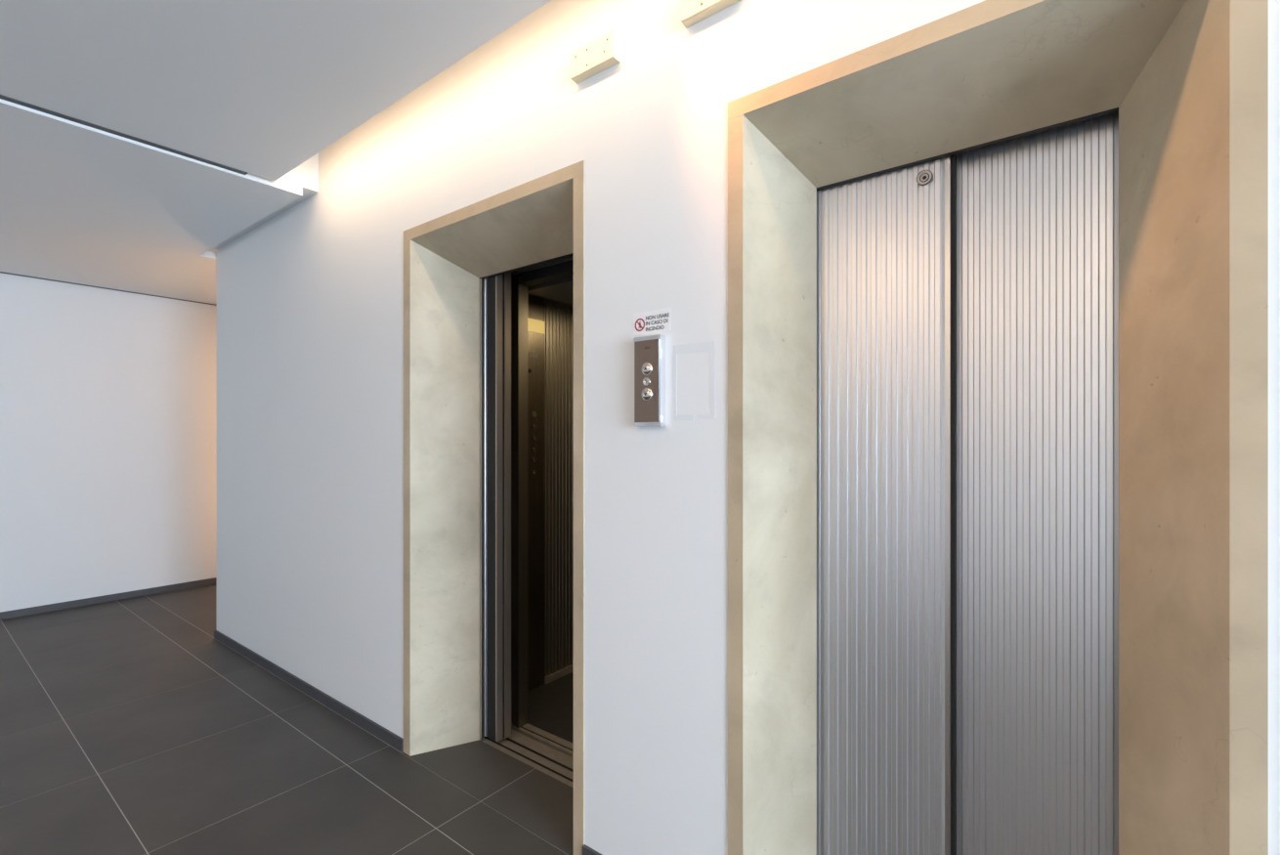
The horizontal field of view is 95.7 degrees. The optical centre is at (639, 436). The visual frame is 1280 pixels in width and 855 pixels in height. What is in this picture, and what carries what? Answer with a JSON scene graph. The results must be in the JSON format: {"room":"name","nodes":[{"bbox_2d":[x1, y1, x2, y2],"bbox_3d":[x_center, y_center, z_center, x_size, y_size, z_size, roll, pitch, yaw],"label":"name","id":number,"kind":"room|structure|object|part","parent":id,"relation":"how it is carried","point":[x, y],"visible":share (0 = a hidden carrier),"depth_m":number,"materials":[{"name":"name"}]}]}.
{"room":"elevator lobby","nodes":[
{"label":"elevator lobby","id":0,"kind":"room"},
{"bbox_2d":[0,272,216,612],"bbox_3d":[-4.756,-0.100,4.791,0.200,3.000,6.200,0,0,37],"label":"wall","id":1,"kind":"structure","parent":0,"point":[108,397],"depth_m":4.90,"materials":[{"name":"white paint"}]},
{"bbox_2d":[0,577,216,619],"bbox_3d":[-4.672,1.372,4.727,0.012,0.056,6.200,0,0,37],"label":"baseboard","id":2,"kind":"structure","parent":1,"relation":"attached to","point":[148,591],"depth_m":4.89,"materials":[{"name":"tile"}]},
{"bbox_2d":[0,271,216,305],"bbox_3d":[-4.665,-1.268,4.722,0.029,0.024,6.200,0,0,37],"label":"trim","id":3,"kind":"structure","parent":1,"relation":"attached to","point":[0,272],"depth_m":4.88,"materials":[{"name":"grey"}]},
{"bbox_2d":[0,98,318,304],"bbox_3d":[-3.348,-1.430,3.711,3.350,0.340,6.200,0,0,37],"label":"ceiling","id":4,"kind":"structure","parent":0,"point":[80,203],"depth_m":3.14,"materials":[{"name":"white paint"}]},
{"bbox_2d":[0,0,550,180],"bbox_3d":[0.868,-1.438,-1.164,9.205,0.324,3.158,0,0,37],"label":"ceiling","id":5,"kind":"structure","parent":0,"point":[261,88],"depth_m":1.96,"materials":[{"name":"white paint"}]},
{"bbox_2d":[0,94,247,174],"bbox_3d":[-2.833,-1.284,1.602,0.033,0.023,3.040,0,0,37],"label":"trim","id":6,"kind":"structure","parent":5,"relation":"attached to","point":[2,97],"depth_m":2.42,"materials":[{"name":"grey"}]},
{"bbox_2d":[0,583,573,854],"bbox_3d":[0.314,1.430,0.901,12.598,0.060,6.200,0,0,37],"label":"floor","id":7,"kind":"structure","parent":0,"point":[127,727],"depth_m":2.47,"materials":[{"name":"grey tile"}]},
{"bbox_2d":[216,0,1279,854],"bbox_3d":[1.413,-0.100,0.855,10.800,3.000,0.265,0,0,37],"label":"wall","id":8,"kind":"structure","parent":0,"point":[310,299],"depth_m":1.88,"materials":[{"name":"white paint"}]},
{"bbox_2d":[213,629,403,752],"bbox_3d":[-2.008,1.373,3.306,2.409,0.055,0.011,0,0,37],"label":"baseboard","id":9,"kind":"structure","parent":8,"relation":"attached to","point":[395,741],"depth_m":3.06,"materials":[{"name":"stone"}]},
{"bbox_2d":[403,160,584,854],"bbox_3d":[-0.537,0.243,2.349,1.090,2.313,0.269,0,0,37],"label":"surround","id":10,"kind":"object","parent":8,"relation":"attached to","point":[446,257],"visible":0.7,"depth_m":2.57,"materials":[{"name":"beige stone"}]},
{"bbox_2d":[479,253,573,787],"bbox_3d":[-0.509,0.305,2.598,1.130,2.290,0.159,0,0,37],"label":"door frame","id":11,"kind":"structure","parent":8,"relation":"in","point":[495,730],"depth_m":2.67,"materials":[{"name":"silver metal"}]},
{"bbox_3d":[-0.823,0.294,2.785,0.303,2.188,0.036,0,0,38],"label":"door panel","id":12,"kind":"part","parent":11,"relation":"part of","materials":[{"name":"silver metal"}]},
{"bbox_3d":[-0.509,1.426,2.598,1.130,0.048,0.159,0,0,38],"label":"sill","id":13,"kind":"part","parent":11,"relation":"part of","materials":[{"name":"metal"}]},
{"bbox_2d":[582,844,601,854],"bbox_3d":[0.026,1.373,1.746,0.538,0.055,0.011,0,0,37],"label":"baseboard","id":14,"kind":"structure","parent":8,"relation":"attached to","point":[586,850],"depth_m":1.89,"materials":[{"name":"stone"}]},
{"bbox_2d":[570,28,620,84],"bbox_3d":[-0.146,-1.221,1.862,0.185,0.088,0.035,0,0,37],"label":"junction box","id":15,"kind":"object","parent":8,"relation":"attached to","point":[603,52],"visible":1,"depth_m":1.84,"materials":[{"name":"beige plastic"}]},
{"bbox_2d":[634,334,665,426],"bbox_3d":[0.026,-0.166,1.730,0.098,0.268,0.035,0,0,37],"label":"station","id":16,"kind":"object","parent":8,"relation":"attached to","point":[649,351],"visible":1,"depth_m":1.71,"materials":[{"name":"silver metal"}]},
{"bbox_3d":[0.018,-0.166,1.727,0.085,0.243,0.003,0,0,38],"label":"plate","id":17,"kind":"part","parent":16,"relation":"part of","materials":[{"name":"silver metal"}]},
{"bbox_2d":[642,377,650,385],"bbox_3d":[0.020,-0.165,1.721,0.027,0.027,0.005,0,0,38],"label":"switch","id":18,"kind":"object","parent":16,"relation":"attached to","point":[646,380],"depth_m":1.72,"materials":[{"name":"silver metal"}]},
{"bbox_2d":[633,307,670,335],"bbox_3d":[0.034,-0.346,1.745,0.138,0.068,0.001,0,0,37],"label":"notice","id":19,"kind":"object","parent":8,"relation":"attached to","point":[656,320],"visible":1,"depth_m":1.74,"materials":[{"name":"white paper"}]},
{"bbox_2d":[673,341,715,421],"bbox_3d":[0.154,-0.157,1.653,0.139,0.220,0.001,0,0,37],"label":"residue","id":20,"kind":"object","parent":8,"relation":"attached to","point":[704,346],"visible":1,"depth_m":1.64,"materials":[{"name":"white paint"}]},
{"bbox_2d":[680,0,740,28],"bbox_3d":[0.194,-1.221,1.601,0.177,0.088,0.035,0,0,37],"label":"junction box","id":21,"kind":"object","parent":8,"relation":"attached to","point":[692,12],"visible":1,"depth_m":1.61,"materials":[{"name":"beige plastic"}]},
{"bbox_2d":[727,0,1268,854],"bbox_3d":[0.725,0.243,1.381,1.016,2.313,0.269,0,0,37],"label":"surround","id":22,"kind":"object","parent":8,"relation":"attached to","point":[1187,80],"visible":1,"depth_m":1.22,"materials":[{"name":"beige stone"}]},
{"bbox_2d":[816,107,1118,854],"bbox_3d":[0.848,0.305,1.557,0.950,2.290,0.159,0,0,37],"label":"door","id":23,"kind":"structure","parent":22,"relation":"attached to","point":[967,298],"depth_m":1.51,"materials":[{"name":"silver metal"}]},
{"bbox_3d":[0.647,0.294,1.657,0.410,2.188,0.036,0,0,38],"label":"door panel","id":24,"kind":"part","parent":23,"relation":"part of","materials":[{"name":"silver metal"}]},
{"bbox_3d":[1.000,0.294,1.440,0.488,2.188,0.036,0,0,38],"label":"door panel","id":25,"kind":"part","parent":23,"relation":"part of","materials":[{"name":"silver metal"}]},
{"bbox_3d":[0.740,0.075,2.853,3.600,3.350,2.085,0,0,37],"label":"wall","id":26,"kind":"structure","parent":0,"visible":0},
{"bbox_2d":[511,256,573,757],"bbox_3d":[0.134,0.307,3.197,1.240,2.285,1.535,0,0,37],"label":"car","id":27,"kind":"object","parent":26,"relation":"in","point":[542,294],"visible":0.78,"depth_m":3.22,"materials":[{"name":"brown metal"}]},
{"bbox_3d":[-0.591,-0.451,3.213,0.002,0.026,0.063,0,0,37],"label":"notice plate","id":28,"kind":"part","parent":27,"relation":"part of","materials":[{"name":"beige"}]},
{"bbox_3d":[-0.613,0.307,3.206,0.024,2.184,0.208,0,0,38],"label":"control panel","id":29,"kind":"part","parent":27,"relation":"part of","materials":[{"name":"silver metal"}]},
{"bbox_3d":[-0.314,1.426,2.614,1.180,0.048,0.064,0,0,38],"label":"car sill","id":30,"kind":"part","parent":27,"relation":"part of","materials":[{"name":"metal"}]},
{"bbox_2d":[527,275,573,303],"bbox_3d":[0.142,-0.769,3.207,0.940,0.029,1.210,0,0,38],"label":"ceiling tray","id":31,"kind":"object","parent":27,"relation":"on","point":[561,289],"depth_m":2.98,"materials":[{"name":"brown metal"}]},
{"bbox_3d":[-0.209,1.380,3.709,0.012,0.040,1.082,0,0,38],"label":"kick plate","id":32,"kind":"part","parent":27,"relation":"part of","materials":[{"name":"metal"}]}
]}

